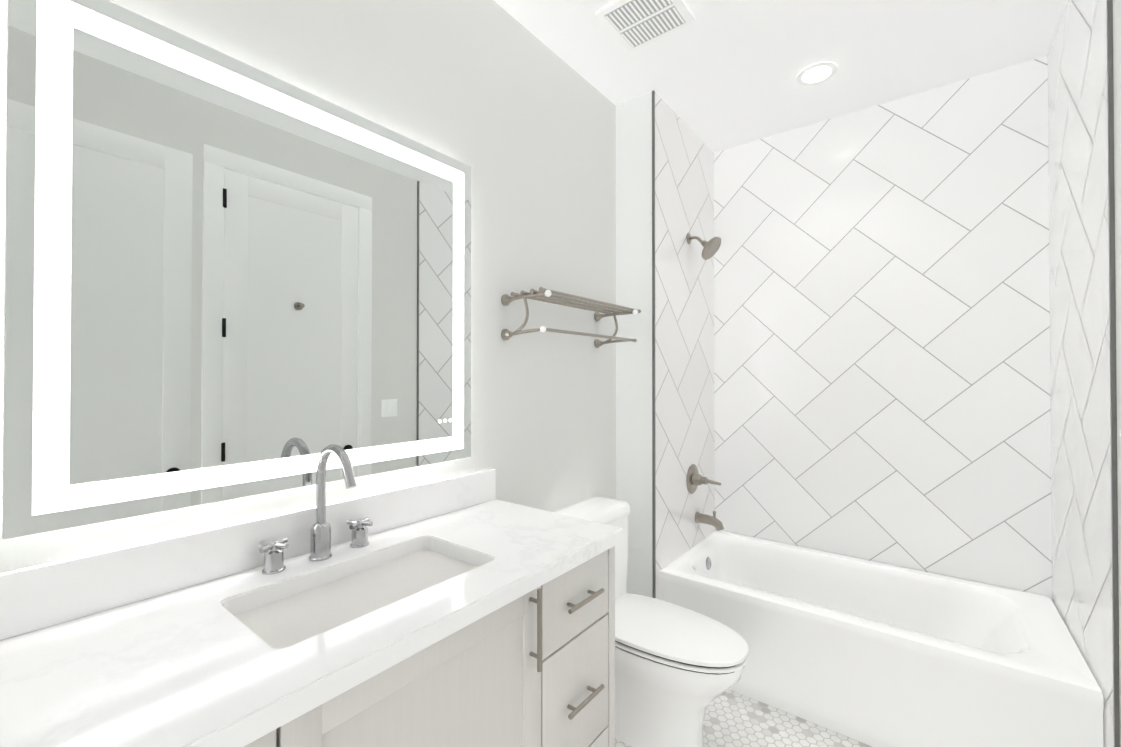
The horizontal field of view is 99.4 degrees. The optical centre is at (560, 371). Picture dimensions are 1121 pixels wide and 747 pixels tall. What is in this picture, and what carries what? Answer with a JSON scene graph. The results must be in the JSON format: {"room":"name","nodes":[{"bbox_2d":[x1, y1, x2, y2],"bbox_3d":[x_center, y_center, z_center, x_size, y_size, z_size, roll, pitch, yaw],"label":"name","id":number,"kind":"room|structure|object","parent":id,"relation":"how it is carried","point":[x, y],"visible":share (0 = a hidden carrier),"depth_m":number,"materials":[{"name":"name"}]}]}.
{"room":"bathroom","nodes":[
{"label":"bathroom","id":0,"kind":"room"},
{"bbox_2d":[0,0,615,572],"bbox_3d":[-0.489,0.022,1.587,0.100,2.890,2.425,0,-1,38],"label":"wall","id":1,"kind":"structure","parent":0,"point":[512,112],"depth_m":1.80,"materials":[{"name":"paint"}]},
{"bbox_2d":[2,0,470,539],"bbox_3d":[-0.654,-0.216,1.258,0.038,1.020,1.064,0,-1,38],"label":"led mirror","id":2,"kind":"object","parent":1,"relation":"attached to","point":[228,278],"visible":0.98,"depth_m":1.05,"materials":[{"name":"silver glass"}]},
{"bbox_2d":[0,469,495,639],"bbox_3d":[-0.684,0.417,1.229,0.020,0.114,1.416,0,-1,38],"label":"backsplash","id":3,"kind":"structure","parent":1,"relation":"attached to","point":[37,596],"depth_m":1.02,"materials":[{"name":"white stone"}]},
{"bbox_2d":[501,287,640,347],"bbox_3d":[0.084,-0.212,2.057,0.229,0.183,0.750,0,-1,38],"label":"shelf","id":4,"kind":"object","parent":1,"relation":"attached to","point":[542,294],"visible":1,"depth_m":1.95,"materials":[{"name":"silver metal"}]},
{"bbox_2d":[616,91,652,597],"bbox_3d":[0.628,0.033,2.853,0.313,2.890,0.945,0,-1,38],"label":"wall","id":5,"kind":"structure","parent":0,"point":[634,291],"depth_m":2.44,"materials":[{"name":"paint"}]},
{"bbox_2d":[652,90,655,597],"bbox_3d":[0.468,0.029,2.384,0.012,2.890,0.012,0,-1,38],"label":"trim","id":6,"kind":"structure","parent":5,"relation":"attached to","point":[653,374],"depth_m":2.38,"materials":[{"name":"grey metal"}]},
{"bbox_2d":[655,92,714,599],"bbox_3d":[0.725,0.032,2.715,0.008,2.890,0.844,0,-1,38],"label":"tile","id":7,"kind":"structure","parent":5,"relation":"attached to","point":[684,325],"depth_m":2.65,"materials":[{"name":"white tile"}]},
{"bbox_2d":[686,233,720,259],"bbox_3d":[0.808,-0.714,2.671,0.183,0.167,0.140,0,-1,38],"label":"shower head","id":8,"kind":"object","parent":7,"relation":"attached to","point":[710,248],"visible":0.98,"depth_m":2.65},
{"bbox_2d":[686,464,720,493],"bbox_3d":[0.830,0.619,2.702,0.165,0.170,0.170,0,-1,38],"label":"shower valve","id":9,"kind":"object","parent":7,"relation":"attached to","point":[695,479],"visible":1,"depth_m":2.71,"materials":[{"name":"silver metal"}]},
{"bbox_2d":[695,511,723,530],"bbox_3d":[0.869,0.857,2.757,0.158,0.110,0.068,0,-1,38],"label":"tub spout","id":10,"kind":"object","parent":7,"relation":"attached to","point":[715,522],"visible":1,"depth_m":2.74,"materials":[{"name":"silver metal"}]},
{"bbox_2d":[615,689,871,746],"bbox_3d":[0.530,1.495,1.382,1.946,0.060,3.370,0,-1,38],"label":"floor","id":11,"kind":"structure","parent":0,"point":[733,719],"depth_m":1.96,"materials":[{"name":"tile"}]},
{"bbox_2d":[224,536,623,746],"bbox_3d":[-0.467,0.987,1.044,0.584,0.950,1.398,0,-1,38],"label":"bathroom vanity","id":12,"kind":"object","parent":11,"relation":"on","point":[534,668],"depth_m":1.06,"materials":[{"name":"white wood"}]},
{"bbox_2d":[0,500,623,746],"bbox_3d":[-0.467,0.492,1.062,0.567,0.040,1.420,0,-1,38],"label":"countertop","id":13,"kind":"structure","parent":12,"relation":"on","point":[184,667],"depth_m":0.82,"materials":[{"name":"white stone"}]},
{"bbox_2d":[252,444,375,575],"bbox_3d":[-0.566,0.326,1.179,0.200,0.294,0.287,0,-1,38],"label":"faucet","id":14,"kind":"object","parent":13,"relation":"on","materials":[{"name":"silver metal"}]},
{"bbox_2d":[240,544,475,643],"bbox_3d":[-0.433,0.582,1.092,0.320,0.162,0.549,0,-1,38],"label":"sink","id":15,"kind":"object","parent":13,"relation":"in","point":[288,615],"depth_m":1.10,"materials":[{"name":"white ceramic"}]},
{"bbox_2d":[554,497,747,746],"bbox_3d":[0.361,1.034,1.935,0.770,0.871,0.408,0,-1,38],"label":"toilet","id":16,"kind":"object","parent":11,"relation":"on","point":[678,669],"visible":0.6,"depth_m":1.80,"materials":[{"name":"ceramic"}]},
{"bbox_2d":[659,530,1103,746],"bbox_3d":[1.338,1.236,2.252,1.509,0.473,0.802,0,-1,38],"label":"bathtub","id":17,"kind":"object","parent":11,"relation":"on","point":[872,653],"visible":0.9,"depth_m":1.95,"materials":[{"name":"ceramic"}]},
{"bbox_2d":[494,0,1067,152],"bbox_3d":[0.530,-1.455,1.407,1.946,0.060,3.370,0,-1,38],"label":"ceiling","id":18,"kind":"structure","parent":0,"point":[718,75],"depth_m":2.10,"materials":[{"name":"paint"}]},
{"bbox_2d":[595,0,694,51],"bbox_3d":[0.337,-1.411,1.890,0.300,0.018,0.280,0,-1,38],"label":"ceiling vent","id":19,"kind":"object","parent":18,"relation":"in","point":[631,25],"visible":1,"depth_m":1.89,"materials":[{"name":"white plastic"}]},
{"bbox_2d":[797,62,836,85],"bbox_3d":[1.215,-1.413,2.252,0.170,0.009,0.170,0,-1,38],"label":"recessed light","id":20,"kind":"object","parent":18,"relation":"in","point":[816,73],"visible":1,"depth_m":2.24,"materials":[{"name":"white plastic"}]},
{"bbox_2d":[714,56,1051,598],"bbox_3d":[1.659,0.030,2.588,1.624,2.890,0.100,0,-1,38],"label":"tiled wall","id":21,"kind":"structure","parent":0,"point":[882,390],"depth_m":2.46,"materials":[{"name":"white tile"}]},
{"bbox_2d":[1113,0,1120,746],"bbox_3d":[1.229,0.015,0.789,0.100,2.890,3.270,0,-1,38],"label":"wall","id":22,"kind":"structure","parent":0,"point":[1117,80],"depth_m":1.39,"materials":[{"name":"ceramic tile"},{"name":"grout"}]},
{"bbox_2d":[1048,0,1113,746],"bbox_3d":[1.915,0.024,1.763,0.008,2.890,0.890,0,-1,38],"label":"tile","id":23,"kind":"structure","parent":22,"relation":"attached to","point":[1079,347],"depth_m":1.68,"materials":[{"name":"white tile"}]},
{"bbox_2d":[1106,0,1119,746],"bbox_3d":[1.638,0.021,1.408,0.010,2.890,0.012,0,-1,38],"label":"trim","id":24,"kind":"structure","parent":22,"relation":"attached to","point":[1113,412],"depth_m":1.41,"materials":[{"name":"grey metal"}]}
]}

